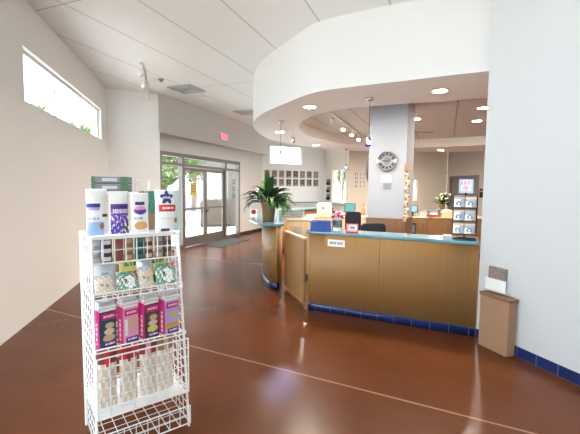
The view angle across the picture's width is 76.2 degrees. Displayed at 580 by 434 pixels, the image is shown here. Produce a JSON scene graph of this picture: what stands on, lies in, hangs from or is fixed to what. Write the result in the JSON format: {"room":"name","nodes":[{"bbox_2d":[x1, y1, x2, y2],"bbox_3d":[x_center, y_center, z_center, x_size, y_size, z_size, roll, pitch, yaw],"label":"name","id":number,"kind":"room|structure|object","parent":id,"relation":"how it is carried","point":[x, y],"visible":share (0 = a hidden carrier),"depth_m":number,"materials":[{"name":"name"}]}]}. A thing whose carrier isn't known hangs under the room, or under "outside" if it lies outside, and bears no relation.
{"room":"veterinary clinic","nodes":[
{"label":"veterinary clinic","id":0,"kind":"room"},
{"bbox_2d":[0,0,109,344],"bbox_3d":[-2.727,-0.499,2.395,0.201,3.820,12.700,0,4,-14],"label":"wall","id":1,"kind":"structure","parent":0,"point":[48,163],"depth_m":4.70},
{"bbox_2d":[23,51,97,137],"bbox_3d":[-3.645,-1.816,6.043,0.060,0.640,3.600,0,4,-14],"label":"window","id":2,"kind":"structure","parent":1,"relation":"in","point":[53,78],"depth_m":5.64,"materials":[{"name":"white plastic"}]},
{"bbox_2d":[106,88,160,257],"bbox_3d":[-3.677,-0.985,8.722,1.150,3.820,0.300,-1,5,-23],"label":"wall pier","id":3,"kind":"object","parent":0,"point":[133,136],"visible":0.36,"depth_m":8.53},
{"bbox_2d":[158,93,266,231],"bbox_3d":[-2.145,-1.190,11.660,0.341,3.820,6.050,2,5,21],"label":"wall","id":4,"kind":"structure","parent":0,"point":[184,128],"depth_m":11.07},
{"bbox_2d":[160,150,239,250],"bbox_3d":[-2.512,-0.494,10.949,0.131,2.530,3.970,2,5,21],"label":"window","id":5,"kind":"structure","parent":4,"relation":"in","point":[181,179],"depth_m":10.39,"materials":[{"name":"metal"}]},
{"bbox_2d":[184,167,206,246],"bbox_3d":[-2.671,-0.293,10.461,0.115,2.170,1.010,2,5,21],"label":"door","id":6,"kind":"structure","parent":5,"relation":"attached to","point":[197,239],"depth_m":10.63,"materials":[{"name":"metal"}]},
{"bbox_2d":[190,183,195,194],"bbox_3d":[-2.711,-0.779,10.378,0.001,0.340,0.280,2,5,21],"label":"notice","id":7,"kind":"object","parent":6,"relation":"attached to","point":[192,185],"visible":1,"depth_m":10.36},
{"bbox_2d":[205,169,224,241],"bbox_3d":[-2.297,-0.360,11.407,0.115,2.170,1.010,2,5,21],"label":"door","id":8,"kind":"structure","parent":5,"relation":"attached to","point":[212,236],"depth_m":11.53,"materials":[{"name":"metal"}]},
{"bbox_2d":[220,133,227,140],"bbox_3d":[-2.022,-2.446,11.302,0.057,0.200,0.400,2,5,21],"label":"exit sign","id":9,"kind":"object","parent":4,"relation":"attached to","point":[223,136],"visible":1,"depth_m":11.25,"materials":[{"name":"red plastic"}]},
{"bbox_2d":[240,228,261,234],"bbox_3d":[-1.433,0.529,13.710,0.016,0.100,1.770,2,5,21],"label":"baseboard","id":10,"kind":"structure","parent":4,"relation":"attached to","point":[258,229],"depth_m":13.63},
{"bbox_2d":[26,0,413,125],"bbox_3d":[2.946,-2.701,5.992,14.565,0.150,19.960,1,4,0],"label":"ceiling","id":11,"kind":"structure","parent":0,"point":[216,47],"depth_m":5.38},
{"bbox_2d":[137,62,149,99],"bbox_3d":[-2.963,-2.695,7.543,0.132,0.219,2.148,-1,5,-17],"label":"track light","id":12,"kind":"object","parent":11,"relation":"attached to","point":[141,73],"visible":1,"depth_m":7.40,"materials":[{"name":"white plastic"}]},
{"bbox_2d":[167,84,205,93],"bbox_3d":[-2.300,-2.837,8.212,0.600,0.022,0.600,2,5,21],"label":"ceiling vent","id":13,"kind":"object","parent":11,"relation":"in","point":[186,88],"visible":1,"depth_m":8.19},
{"bbox_2d":[232,109,252,115],"bbox_3d":[-1.249,-3.010,10.655,0.600,0.022,0.600,2,5,21],"label":"ceiling vent","id":14,"kind":"object","parent":11,"relation":"in","point":[241,112],"visible":0.83,"depth_m":10.61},
{"bbox_2d":[0,230,579,433],"bbox_3d":[2.904,1.242,6.289,14.565,0.120,19.960,1,4,0],"label":"floor","id":15,"kind":"structure","parent":0,"point":[261,361],"depth_m":3.27,"materials":[{"name":"concrete"}]},
{"bbox_2d":[79,192,190,433],"bbox_3d":[-1.051,0.630,2.494,0.574,1.588,0.610,-3,5,-37],"label":"wire rack","id":16,"kind":"object","parent":15,"relation":"on","point":[91,393],"visible":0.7,"depth_m":2.34,"materials":[{"name":"white metal"}]},
{"bbox_2d":[85,189,107,235],"bbox_3d":[-1.140,-0.029,2.185,0.119,0.275,0.047,-3,6,-41],"label":"bag","id":17,"kind":"object","parent":16,"relation":"on","point":[96,199],"visible":1,"depth_m":2.17,"materials":[{"name":"paper"}]},
{"bbox_2d":[93,240,101,263],"bbox_3d":[-1.141,0.205,2.179,0.056,0.150,0.030,-3,5,-37],"label":"pack","id":18,"kind":"object","parent":16,"relation":"hanging from","point":[97,258],"visible":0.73,"depth_m":2.17},
{"bbox_2d":[94,274,114,295],"bbox_3d":[-1.092,0.401,2.177,0.111,0.112,0.054,-3,6,-41],"label":"pouch","id":19,"kind":"object","parent":16,"relation":"on","point":[103,283],"visible":0.91,"depth_m":2.16,"materials":[{"name":"paper"}]},
{"bbox_2d":[94,258,116,290],"bbox_3d":[-1.144,0.351,2.276,0.140,0.190,0.050,-3,5,-37],"label":"pouch","id":20,"kind":"object","parent":16,"relation":"on","point":[106,269],"visible":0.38,"depth_m":2.26,"materials":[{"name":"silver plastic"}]},
{"bbox_2d":[95,299,116,348],"bbox_3d":[-1.090,0.628,2.182,0.076,0.270,0.104,4,6,40],"label":"box","id":21,"kind":"object","parent":16,"relation":"on","point":[105,311],"visible":0.94,"depth_m":2.15,"materials":[{"name":"cardboard"}]},
{"bbox_2d":[102,239,111,262],"bbox_3d":[-1.101,0.202,2.227,0.056,0.150,0.030,-3,5,-37],"label":"pack","id":22,"kind":"object","parent":16,"relation":"hanging from","point":[107,244],"visible":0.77,"depth_m":2.22},
{"bbox_2d":[97,347,117,408],"bbox_3d":[-1.103,0.967,2.233,0.108,0.365,0.050,-2,5,-32],"label":"bag","id":23,"kind":"object","parent":16,"relation":"on","point":[104,373],"visible":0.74,"depth_m":2.21,"materials":[{"name":"plastic"}]},
{"bbox_2d":[91,184,131,191],"bbox_3d":[-1.212,-0.200,2.530,0.243,0.049,0.188,-1,5,-23],"label":"box","id":24,"kind":"object","parent":16,"relation":"on","point":[110,187],"visible":0.76,"depth_m":2.45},
{"bbox_2d":[91,176,131,183],"bbox_3d":[-1.212,-0.249,2.527,0.243,0.049,0.188,-1,5,-23],"label":"box","id":25,"kind":"object","parent":24,"relation":"on","point":[94,180],"visible":0.96,"depth_m":2.44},
{"bbox_2d":[113,239,123,261],"bbox_3d":[-1.044,0.201,2.251,0.056,0.150,0.030,-3,5,-37],"label":"pack","id":26,"kind":"object","parent":16,"relation":"hanging from","point":[118,242],"visible":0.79,"depth_m":2.24},
{"bbox_2d":[109,191,128,233],"bbox_3d":[-1.050,-0.028,2.272,0.113,0.262,0.047,-3,6,-40],"label":"bag","id":27,"kind":"object","parent":16,"relation":"on","point":[118,200],"visible":1,"depth_m":2.25,"materials":[{"name":"paper"}]},
{"bbox_2d":[116,296,138,343],"bbox_3d":[-0.989,0.623,2.258,0.076,0.270,0.104,4,6,40],"label":"box","id":28,"kind":"object","parent":16,"relation":"on","point":[127,307],"visible":0.99,"depth_m":2.23,"materials":[{"name":"cardboard"}]},
{"bbox_2d":[116,270,138,292],"bbox_3d":[-0.989,0.394,2.255,0.126,0.117,0.055,-3,6,-41],"label":"pouch","id":29,"kind":"object","parent":16,"relation":"on","point":[125,280],"visible":0.94,"depth_m":2.24,"materials":[{"name":"paper"}]},
{"bbox_2d":[119,254,135,272],"bbox_3d":[-1.030,0.338,2.398,0.150,0.200,0.040,-3,6,-39],"label":"pouch","id":30,"kind":"object","parent":16,"relation":"on","point":[125,266],"visible":0.27,"depth_m":2.37,"materials":[{"name":"yellow plastic"}]},
{"bbox_2d":[123,238,132,260],"bbox_3d":[-1.004,0.198,2.300,0.056,0.150,0.030,-3,5,-37],"label":"pack","id":31,"kind":"object","parent":16,"relation":"hanging from","point":[129,241],"visible":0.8,"depth_m":2.29},
{"bbox_2d":[119,342,137,402],"bbox_3d":[-1.007,0.963,2.305,0.108,0.365,0.050,-3,6,-41],"label":"bag","id":32,"kind":"object","parent":16,"relation":"on","point":[128,367],"visible":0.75,"depth_m":2.29,"materials":[{"name":"plastic"}]},
{"bbox_2d":[80,229,177,264],"bbox_3d":[-1.059,0.177,2.426,0.510,0.160,0.410,-3,5,-37],"label":"basket","id":33,"kind":"object","parent":16,"relation":"on","point":[151,233],"depth_m":2.30,"materials":[{"name":"white metal"}]},
{"bbox_2d":[81,279,182,301],"bbox_3d":[-1.042,0.436,2.429,0.522,0.045,0.460,-3,5,-37],"label":"basket","id":34,"kind":"object","parent":16,"relation":"on","point":[84,286],"depth_m":2.27,"materials":[{"name":"white metal"}]},
{"bbox_2d":[83,318,185,354],"bbox_3d":[-1.034,0.746,2.448,0.533,0.030,0.480,-3,5,-37],"label":"basket","id":35,"kind":"object","parent":16,"relation":"on","point":[183,330],"depth_m":2.27,"materials":[{"name":"white metal"}]},
{"bbox_2d":[85,338,188,421],"bbox_3d":[-1.028,0.967,2.465,0.548,0.370,0.490,-3,5,-37],"label":"basket","id":36,"kind":"object","parent":16,"relation":"on","point":[92,390],"depth_m":2.31,"materials":[{"name":"white metal"}]},
{"bbox_2d":[86,398,190,433],"bbox_3d":[-1.028,1.306,2.493,0.556,0.130,0.490,-3,5,-37],"label":"basket","id":37,"kind":"object","parent":16,"relation":"on","point":[188,416],"depth_m":2.43,"materials":[{"name":"white metal"}]},
{"bbox_2d":[134,237,143,259],"bbox_3d":[-0.947,0.196,2.324,0.056,0.150,0.030,-3,5,-37],"label":"pack","id":38,"kind":"object","parent":16,"relation":"hanging from","point":[140,241],"visible":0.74,"depth_m":2.31},
{"bbox_2d":[130,193,148,232],"bbox_3d":[-0.954,-0.027,2.344,0.113,0.250,0.047,-3,6,-39],"label":"bag","id":39,"kind":"object","parent":16,"relation":"on","point":[138,202],"visible":1,"depth_m":2.33,"materials":[{"name":"paper"}]},
{"bbox_2d":[135,180,149,191],"bbox_3d":[-1.047,-0.220,2.625,0.096,0.081,0.126,-1,5,-23],"label":"wire tray","id":40,"kind":"object","parent":16,"relation":"on","point":[142,184],"visible":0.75,"depth_m":2.58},
{"bbox_2d":[136,260,151,277],"bbox_3d":[-0.939,0.348,2.386,0.100,0.185,0.050,-3,5,-37],"label":"pouch","id":41,"kind":"object","parent":16,"relation":"on","point":[144,263],"visible":0.26,"depth_m":2.36,"materials":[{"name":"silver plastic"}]},
{"bbox_2d":[136,266,153,287],"bbox_3d":[-0.909,0.382,2.330,0.101,0.132,0.058,-3,6,-41],"label":"pouch","id":42,"kind":"object","parent":16,"relation":"on","point":[144,274],"visible":0.95,"depth_m":2.31,"materials":[{"name":"paper"}]},
{"bbox_2d":[138,191,154,229],"bbox_3d":[-0.957,-0.043,2.485,0.115,0.262,0.050,-3,6,-39],"label":"bag","id":43,"kind":"object","parent":16,"relation":"on","point":[151,196],"visible":0.42,"depth_m":2.48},
{"bbox_2d":[139,338,156,395],"bbox_3d":[-0.911,0.959,2.377,0.108,0.365,0.050,-2,5,-34],"label":"bag","id":44,"kind":"object","parent":16,"relation":"on","point":[150,361],"visible":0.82,"depth_m":2.36,"materials":[{"name":"plastic"}]},
{"bbox_2d":[138,293,158,338],"bbox_3d":[-0.890,0.619,2.332,0.076,0.270,0.104,4,6,40],"label":"box","id":45,"kind":"object","parent":16,"relation":"on","point":[148,304],"visible":0.98,"depth_m":2.30,"materials":[{"name":"cardboard"}]},
{"bbox_2d":[144,237,152,258],"bbox_3d":[-0.908,0.193,2.372,0.056,0.150,0.030,-3,5,-37],"label":"pack","id":46,"kind":"object","parent":16,"relation":"hanging from","point":[150,239],"visible":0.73,"depth_m":2.36},
{"bbox_2d":[154,236,162,257],"bbox_3d":[-0.850,0.192,2.397,0.056,0.150,0.030,-3,5,-37],"label":"pack","id":47,"kind":"object","parent":16,"relation":"hanging from","point":[160,238],"visible":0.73,"depth_m":2.39,"materials":[{"name":"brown plastic"}]},
{"bbox_2d":[152,251,166,281],"bbox_3d":[-0.898,0.330,2.497,0.140,0.205,0.040,-3,6,-39],"label":"pouch","id":48,"kind":"object","parent":16,"relation":"on","point":[163,260],"visible":0.26,"depth_m":2.48,"materials":[{"name":"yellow plastic"}]},
{"bbox_2d":[157,334,172,390],"bbox_3d":[-0.823,0.955,2.443,0.108,0.365,0.050,-3,6,-43],"label":"bag","id":49,"kind":"object","parent":16,"relation":"on","point":[162,358],"visible":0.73,"depth_m":2.42,"materials":[{"name":"plastic"}]},
{"bbox_2d":[154,262,176,286],"bbox_3d":[-0.807,0.373,2.401,0.136,0.141,0.061,-3,6,-40],"label":"pouch","id":50,"kind":"object","parent":16,"relation":"on","point":[165,272],"visible":0.91,"depth_m":2.38,"materials":[{"name":"paper"}]},
{"bbox_2d":[154,190,179,231],"bbox_3d":[-0.809,-0.043,2.439,0.166,0.272,0.062,-3,6,-39],"label":"bag","id":51,"kind":"object","parent":16,"relation":"on","point":[166,201],"visible":1,"depth_m":2.41,"materials":[{"name":"paper"}]},
{"bbox_2d":[163,235,171,256],"bbox_3d":[-0.811,0.189,2.445,0.056,0.150,0.030,-3,5,-37],"label":"pack","id":52,"kind":"object","parent":16,"relation":"hanging from","point":[169,236],"visible":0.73,"depth_m":2.43},
{"bbox_2d":[158,290,178,334],"bbox_3d":[-0.790,0.614,2.408,0.076,0.270,0.108,4,6,40],"label":"box","id":53,"kind":"object","parent":16,"relation":"on","point":[168,300],"visible":0.98,"depth_m":2.38,"materials":[{"name":"cardboard"}]},
{"bbox_2d":[198,238,249,246],"bbox_3d":[-1.935,0.761,11.123,0.750,0.012,1.750,2,5,21],"label":"door mat","id":54,"kind":"object","parent":15,"relation":"on","point":[225,242],"visible":1,"depth_m":11.03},
{"bbox_2d":[249,207,333,289],"bbox_3d":[-0.072,0.415,8.945,1.512,1.070,6.130,2,4,15],"label":"reception desk","id":55,"kind":"object","parent":15,"relation":"on","point":[273,234],"depth_m":6.14,"materials":[{"name":"laminate"}]},
{"bbox_2d":[250,209,256,215],"bbox_3d":[-0.734,-0.093,7.465,0.140,0.150,0.060,0,4,-8],"label":"card stand","id":56,"kind":"object","parent":55,"relation":"on","point":[253,212],"visible":0.89,"depth_m":7.46,"materials":[{"name":"paper"}]},
{"bbox_2d":[241,169,296,220],"bbox_3d":[-0.341,-0.377,6.426,0.900,0.881,0.889,3,5,32],"label":"potted plant","id":57,"kind":"object","parent":55,"relation":"on","point":[270,198],"visible":1,"depth_m":6.30,"materials":[{"name":"green plant"}]},
{"bbox_2d":[279,209,303,217],"bbox_3d":[0.036,-0.069,7.162,0.470,0.160,0.320,1,4,4],"label":"paper tray","id":58,"kind":"object","parent":55,"relation":"on","point":[300,212],"visible":0.88,"depth_m":7.00,"materials":[{"name":"grey plastic"}]},
{"bbox_2d":[249,207,333,226],"bbox_3d":[-0.067,-0.099,8.906,1.512,0.040,6.130,2,4,15],"label":"countertop","id":59,"kind":"structure","parent":55,"relation":"on","point":[257,220],"depth_m":6.69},
{"bbox_2d":[276,202,317,208],"bbox_3d":[0.513,-0.046,14.823,2.130,1.120,0.586,-1,5,-23],"label":"countertop","id":60,"kind":"structure","parent":15,"relation":"on","point":[297,204],"depth_m":14.48,"materials":[{"name":"white laminate"}]},
{"bbox_2d":[286,217,313,273],"bbox_3d":[0.197,0.552,7.161,0.510,1.070,0.586,1,4,4],"label":"base cabinet","id":61,"kind":"object","parent":15,"relation":"on","point":[304,223],"visible":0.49,"depth_m":6.86,"materials":[{"name":"brown wood"}]},
{"bbox_2d":[286,217,313,220],"bbox_3d":[0.203,0.033,7.130,0.510,0.030,0.570,1,4,4],"label":"countertop","id":62,"kind":"structure","parent":61,"relation":"on","point":[305,218],"depth_m":6.86,"materials":[{"name":"brown wood"}]},
{"bbox_2d":[306,214,366,229],"bbox_3d":[1.312,0.434,9.679,1.780,0.950,0.736,1,4,4],"label":"desk unit","id":63,"kind":"object","parent":15,"relation":"on","point":[363,218],"visible":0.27,"depth_m":9.33,"materials":[{"name":"brown wood"}]},
{"bbox_2d":[317,202,331,215],"bbox_3d":[0.892,-0.206,9.561,0.380,0.335,0.320,1,4,6],"label":"computer monitor","id":64,"kind":"object","parent":63,"relation":"on","point":[323,208],"visible":0.88,"depth_m":9.42,"materials":[{"name":"grey plastic"}]},
{"bbox_2d":[306,214,366,217],"bbox_3d":[1.317,-0.025,9.652,1.780,0.030,0.720,1,4,4],"label":"countertop","id":65,"kind":"structure","parent":63,"relation":"on","point":[308,215],"depth_m":9.35,"materials":[{"name":"brown wood"}]},
{"bbox_2d":[344,203,355,211],"bbox_3d":[1.578,-0.205,9.750,0.290,0.320,0.160,1,4,8],"label":"computer monitor","id":66,"kind":"object","parent":63,"relation":"on","point":[347,206],"visible":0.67,"depth_m":9.71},
{"bbox_2d":[345,211,360,230],"bbox_3d":[1.428,0.442,8.193,0.546,1.160,0.574,2,4,14],"label":"office chair","id":67,"kind":"object","parent":15,"relation":"on","point":[354,217],"visible":0.28,"depth_m":7.93,"materials":[{"name":"black fabric"}]},
{"bbox_2d":[360,223,385,231],"bbox_3d":[1.253,0.633,5.884,0.546,1.120,0.574,0,4,-10],"label":"office chair","id":68,"kind":"object","parent":15,"relation":"on","point":[376,227],"visible":0.18,"depth_m":5.61,"materials":[{"name":"black fabric"}]},
{"bbox_2d":[306,229,478,336],"bbox_3d":[1.304,0.733,4.911,2.099,1.070,0.885,3,5,26],"label":"reception desk","id":69,"kind":"object","parent":15,"relation":"on","point":[423,281],"depth_m":4.47,"materials":[{"name":"laminate"}]},
{"bbox_2d":[284,230,307,301],"bbox_3d":[0.070,0.702,5.579,0.060,0.905,0.964,-1,5,-17],"label":"gate","id":70,"kind":"object","parent":69,"relation":"attached to","point":[295,263],"visible":1,"depth_m":5.46,"materials":[{"name":"laminate"}]},
{"bbox_2d":[310,220,331,230],"bbox_3d":[0.417,0.115,4.984,0.290,0.132,0.205,1,4,6],"label":"bin","id":71,"kind":"object","parent":69,"relation":"on","point":[316,225],"visible":1,"depth_m":4.89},
{"bbox_2d":[328,239,344,246],"bbox_3d":[0.596,0.339,4.773,0.230,0.090,0.010,3,5,26],"label":"sign","id":72,"kind":"object","parent":69,"relation":"attached to","point":[334,243],"visible":1,"depth_m":4.77,"materials":[{"name":"paper"}]},
{"bbox_2d":[331,210,343,231],"bbox_3d":[0.619,0.048,4.884,0.151,0.278,0.148,-3,6,-43],"label":"flower vase","id":73,"kind":"object","parent":69,"relation":"on","point":[336,222],"visible":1,"depth_m":4.84,"materials":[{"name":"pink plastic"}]},
{"bbox_2d":[346,223,357,232],"bbox_3d":[0.800,0.142,4.760,0.160,0.120,0.068,2,4,14],"label":"picture card","id":74,"kind":"object","parent":69,"relation":"on","point":[350,228],"visible":1,"depth_m":4.73,"materials":[{"name":"paper"}]},
{"bbox_2d":[347,224,356,231],"bbox_3d":[0.792,0.141,4.727,0.132,0.090,0.001,2,4,14],"label":"picture","id":75,"kind":"object","parent":74,"relation":"attached to","point":[352,228],"depth_m":4.73},
{"bbox_2d":[306,229,478,245],"bbox_3d":[1.202,0.234,4.664,2.092,0.040,0.415,3,5,26],"label":"countertop","id":76,"kind":"structure","parent":69,"relation":"on","point":[363,234],"depth_m":4.50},
{"bbox_2d":[451,179,477,239],"bbox_3d":[2.019,-0.091,4.266,0.260,0.685,0.260,3,5,26],"label":"display","id":77,"kind":"object","parent":69,"relation":"on","point":[465,185],"visible":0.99,"depth_m":4.24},
{"bbox_2d":[453,221,463,233],"bbox_3d":[1.930,0.120,4.242,0.118,0.138,0.036,3,5,30],"label":"pouch","id":78,"kind":"object","parent":77,"relation":"on","point":[458,227],"visible":1,"depth_m":4.23,"materials":[{"name":"paper"}]},
{"bbox_2d":[453,208,464,219],"bbox_3d":[1.932,-0.030,4.230,0.118,0.138,0.036,3,5,30],"label":"pouch","id":79,"kind":"object","parent":77,"relation":"on","point":[458,212],"visible":1,"depth_m":4.22,"materials":[{"name":"paper"}]},
{"bbox_2d":[454,195,465,206],"bbox_3d":[1.933,-0.179,4.219,0.118,0.138,0.036,3,5,30],"label":"pouch","id":80,"kind":"object","parent":77,"relation":"on","point":[459,200],"visible":1,"depth_m":4.21,"materials":[{"name":"plastic"}]},
{"bbox_2d":[464,222,475,233],"bbox_3d":[2.036,0.125,4.190,0.117,0.138,0.038,3,5,29],"label":"pouch","id":81,"kind":"object","parent":77,"relation":"on","point":[469,227],"visible":1,"depth_m":4.18,"materials":[{"name":"paper"}]},
{"bbox_2d":[464,209,475,220],"bbox_3d":[2.038,-0.025,4.179,0.117,0.138,0.038,3,5,29],"label":"pouch","id":82,"kind":"object","parent":77,"relation":"on","point":[470,214],"visible":1,"depth_m":4.17,"materials":[{"name":"paper"}]},
{"bbox_2d":[465,195,476,207],"bbox_3d":[2.039,-0.174,4.168,0.117,0.138,0.038,3,5,29],"label":"pouch","id":83,"kind":"object","parent":77,"relation":"on","point":[471,200],"visible":1,"depth_m":4.15,"materials":[{"name":"plastic"}]},
{"bbox_2d":[412,215,481,252],"bbox_3d":[4.519,0.453,10.009,3.030,0.930,0.736,1,4,5],"label":"desk unit","id":84,"kind":"object","parent":15,"relation":"on","point":[425,225],"visible":0.2,"depth_m":9.70,"materials":[{"name":"laminate"}]},
{"bbox_2d":[411,205,417,215],"bbox_3d":[3.304,-0.173,9.957,0.240,0.300,0.160,1,4,10],"label":"computer monitor","id":85,"kind":"object","parent":84,"relation":"on","point":[414,207],"visible":0.54,"depth_m":9.90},
{"bbox_2d":[417,210,426,215],"bbox_3d":[3.590,-0.108,10.067,0.212,0.160,0.254,1,4,5],"label":"storage box","id":86,"kind":"object","parent":84,"relation":"on","point":[420,212],"visible":0.84,"depth_m":9.95,"materials":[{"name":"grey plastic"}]},
{"bbox_2d":[440,209,452,216],"bbox_3d":[4.157,-0.101,9.786,0.320,0.200,0.220,1,4,5],"label":"wicker basket","id":87,"kind":"object","parent":84,"relation":"on","point":[444,213],"visible":0.89,"depth_m":9.69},
{"bbox_2d":[413,215,481,218],"bbox_3d":[4.524,0.004,9.983,3.030,0.030,0.720,1,4,5],"label":"countertop","id":88,"kind":"structure","parent":84,"relation":"on","point":[414,216],"depth_m":9.71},
{"bbox_3d":[4.156,-0.120,10.117,0.276,0.190,0.254,1,4,9],"label":"storage box","id":89,"kind":"object","parent":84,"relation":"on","visible":0},
{"bbox_2d":[433,193,452,208],"bbox_3d":[4.157,-0.440,10.118,0.587,0.447,0.532,-2,5,-30],"label":"flowering plant","id":90,"kind":"object","parent":89,"relation":"on","point":[443,199],"visible":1,"depth_m":10.04,"materials":[{"name":"green plant"}]},
{"bbox_2d":[478,290,518,356],"bbox_3d":[2.108,1.075,3.769,0.120,0.575,0.360,-1,5,-20],"label":"waste bin","id":91,"kind":"object","parent":15,"relation":"on","point":[498,312],"visible":1,"depth_m":3.70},
{"bbox_2d":[262,138,325,208],"bbox_3d":[0.118,-1.421,15.048,2.910,3.820,0.200,-1,5,-23],"label":"wall","id":92,"kind":"structure","parent":0,"point":[312,159],"depth_m":15.12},
{"bbox_2d":[270,145,301,164],"bbox_3d":[-0.183,-2.466,14.833,1.390,0.730,0.060,-1,5,-23],"label":"window","id":93,"kind":"structure","parent":92,"relation":"in","point":[270,145],"depth_m":14.88,"materials":[{"name":"white plastic"}]},
{"bbox_2d":[325,149,345,214],"bbox_3d":[1.931,-1.379,14.744,0.200,3.820,1.800,-1,5,-23],"label":"wall","id":94,"kind":"structure","parent":0,"point":[335,159],"depth_m":14.99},
{"bbox_2d":[331,169,345,204],"bbox_3d":[1.929,-1.188,14.541,0.230,1.370,1.200,-1,5,-23],"label":"window","id":95,"kind":"structure","parent":94,"relation":"in","point":[340,170],"depth_m":14.59,"materials":[{"name":"white plastic"}]},
{"bbox_2d":[366,103,414,233],"bbox_3d":[1.845,-0.455,6.775,0.690,3.170,0.830,3,5,26],"label":"pillar","id":96,"kind":"structure","parent":0,"point":[391,126],"depth_m":6.40,"materials":[{"name":"paint"}]},
{"bbox_2d":[366,155,368,181],"bbox_3d":[1.412,-0.869,6.683,0.085,0.560,0.200,3,5,26],"label":"wall fixture","id":97,"kind":"object","parent":96,"relation":"attached to","point":[367,161],"visible":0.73,"depth_m":6.61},
{"bbox_2d":[377,151,396,170],"bbox_3d":[1.666,-0.963,6.365,0.350,0.350,0.050,3,5,26],"label":"wall clock","id":98,"kind":"object","parent":96,"relation":"attached to","point":[386,160],"visible":1,"depth_m":6.37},
{"bbox_2d":[382,175,391,181],"bbox_3d":[1.672,-0.660,6.407,0.165,0.120,0.007,3,5,26],"label":"paper sign","id":99,"kind":"object","parent":96,"relation":"attached to","point":[385,178],"visible":1,"depth_m":6.40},
{"bbox_2d":[345,150,447,214],"bbox_3d":[4.413,-1.369,14.947,4.930,3.820,0.200,-1,5,-23],"label":"wall","id":100,"kind":"structure","parent":0,"point":[429,168],"depth_m":15.25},
{"bbox_2d":[353,172,364,187],"bbox_3d":[2.627,-1.400,14.050,0.540,0.620,0.014,-1,5,-24],"label":"wall calendar","id":101,"kind":"object","parent":100,"relation":"attached to","point":[358,177],"visible":1,"depth_m":14.04,"materials":[{"name":"paper"}]},
{"bbox_2d":[446,151,484,215],"bbox_3d":[7.481,-1.281,14.207,0.200,3.820,3.600,-1,5,-22],"label":"wall","id":102,"kind":"structure","parent":0,"point":[470,162],"depth_m":14.78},
{"bbox_2d":[448,175,478,210],"bbox_3d":[7.079,-0.559,15.091,0.152,2.240,1.470,-1,5,-22],"label":"door","id":103,"kind":"structure","parent":102,"relation":"in","point":[453,180],"depth_m":15.37,"materials":[{"name":"paint"}]},
{"bbox_2d":[476,0,579,373],"bbox_3d":[2.667,-0.458,2.592,0.140,3.820,3.000,-1,5,-20],"label":"wall","id":104,"kind":"structure","parent":0,"point":[530,227],"depth_m":3.43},
{"bbox_2d":[253,0,492,151],"bbox_3d":[3.630,-2.323,8.057,8.797,0.900,9.012,1,4,0],"label":"soffit","id":105,"kind":"object","parent":104,"relation":"attached to","point":[400,53],"depth_m":4.85,"materials":[{"name":"paint"}]},
{"bbox_2d":[330,112,360,140],"bbox_3d":[1.397,-2.099,8.892,0.114,0.219,3.166,2,5,21],"label":"track light","id":106,"kind":"object","parent":105,"relation":"attached to","point":[332,120],"visible":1,"depth_m":8.45,"materials":[{"name":"white plastic"}]},
{"bbox_2d":[365,97,373,145],"bbox_3d":[1.130,-1.347,5.268,0.132,0.680,0.132,1,4,0],"label":"pendant lamp","id":107,"kind":"object","parent":105,"relation":"hanging from","point":[369,99],"visible":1,"depth_m":5.26,"materials":[{"name":"silver metal"}]},
{"bbox_2d":[431,89,448,93],"bbox_3d":[1.960,-1.643,4.836,0.230,0.008,0.230,1,4,0],"label":"recessed light","id":108,"kind":"object","parent":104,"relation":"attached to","point":[436,91],"visible":1,"depth_m":4.84,"materials":[{"name":"white plastic"}]},
{"bbox_2d":[485,266,510,293],"bbox_3d":[2.137,0.638,3.809,0.060,0.240,0.240,-1,5,-20],"label":"holder","id":109,"kind":"object","parent":104,"relation":"attached to","point":[498,279],"visible":1,"depth_m":3.77,"materials":[{"name":"white plastic"}]},
{"bbox_2d":[475,328,579,385],"bbox_3d":[2.610,1.405,2.612,0.014,0.100,3.200,-1,5,-20],"label":"trim","id":110,"kind":"structure","parent":104,"relation":"attached to","point":[565,373],"depth_m":3.35,"materials":[{"name":"blue tile"}]},
{"label":"outside","id":111,"kind":"structure","parent":0,"visible":0},
{"bbox_2d":[171,199,344,244],"bbox_3d":[0.001,-0.045,25.067,120.000,0.170,90.000,1,4,0],"label":"ground","id":112,"kind":"structure","parent":111,"point":[193,227],"depth_m":16.49,"materials":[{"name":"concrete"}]},
{"bbox_2d":[30,102,90,133],"bbox_3d":[-15.376,-3.772,25.470,6.187,6.899,7.343,4,5,35],"label":"tree","id":113,"kind":"object","parent":112,"relation":"on","point":[83,127],"visible":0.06,"depth_m":24.93,"materials":[{"name":"green plant"}]},
{"bbox_2d":[162,155,196,189],"bbox_3d":[-6.641,-2.203,19.965,3.787,4.784,3.771,-1,5,-25],"label":"tree","id":114,"kind":"object","parent":112,"relation":"on","point":[169,178],"visible":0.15,"depth_m":19.31,"materials":[{"name":"green plant"}]},
{"bbox_2d":[184,158,202,210],"bbox_3d":[-6.623,-3.282,27.430,3.736,5.813,4.712,0,4,-3],"label":"tree","id":115,"kind":"object","parent":112,"relation":"on","point":[199,162],"visible":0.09,"depth_m":27.86,"materials":[{"name":"green plant"}]},
{"bbox_2d":[185,191,202,210],"bbox_3d":[-9.836,-1.241,28.467,9.500,1.500,0.300,0,4,-10],"label":"wall","id":116,"kind":"structure","parent":112,"relation":"on","point":[188,197],"depth_m":28.71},
{"bbox_2d":[200,201,234,226],"bbox_3d":[-2.697,-0.153,17.325,2.900,1.150,0.500,-1,5,-18],"label":"wall","id":117,"kind":"structure","parent":112,"relation":"on","point":[214,214],"depth_m":16.88,"materials":[{"name":"beige paint"}]},
{"bbox_2d":[203,161,234,200],"bbox_3d":[-3.253,-2.229,19.850,3.150,4.900,3.500,-1,4,-16],"label":"building","id":118,"kind":"structure","parent":112,"relation":"on","point":[213,179],"depth_m":18.30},
{"bbox_2d":[337,170,345,201],"bbox_3d":[3.968,-3.422,26.537,3.953,6.450,5.809,0,4,-11],"label":"tree","id":119,"kind":"object","parent":112,"relation":"on","point":[343,171],"visible":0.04,"depth_m":26.34,"materials":[{"name":"green plant"}]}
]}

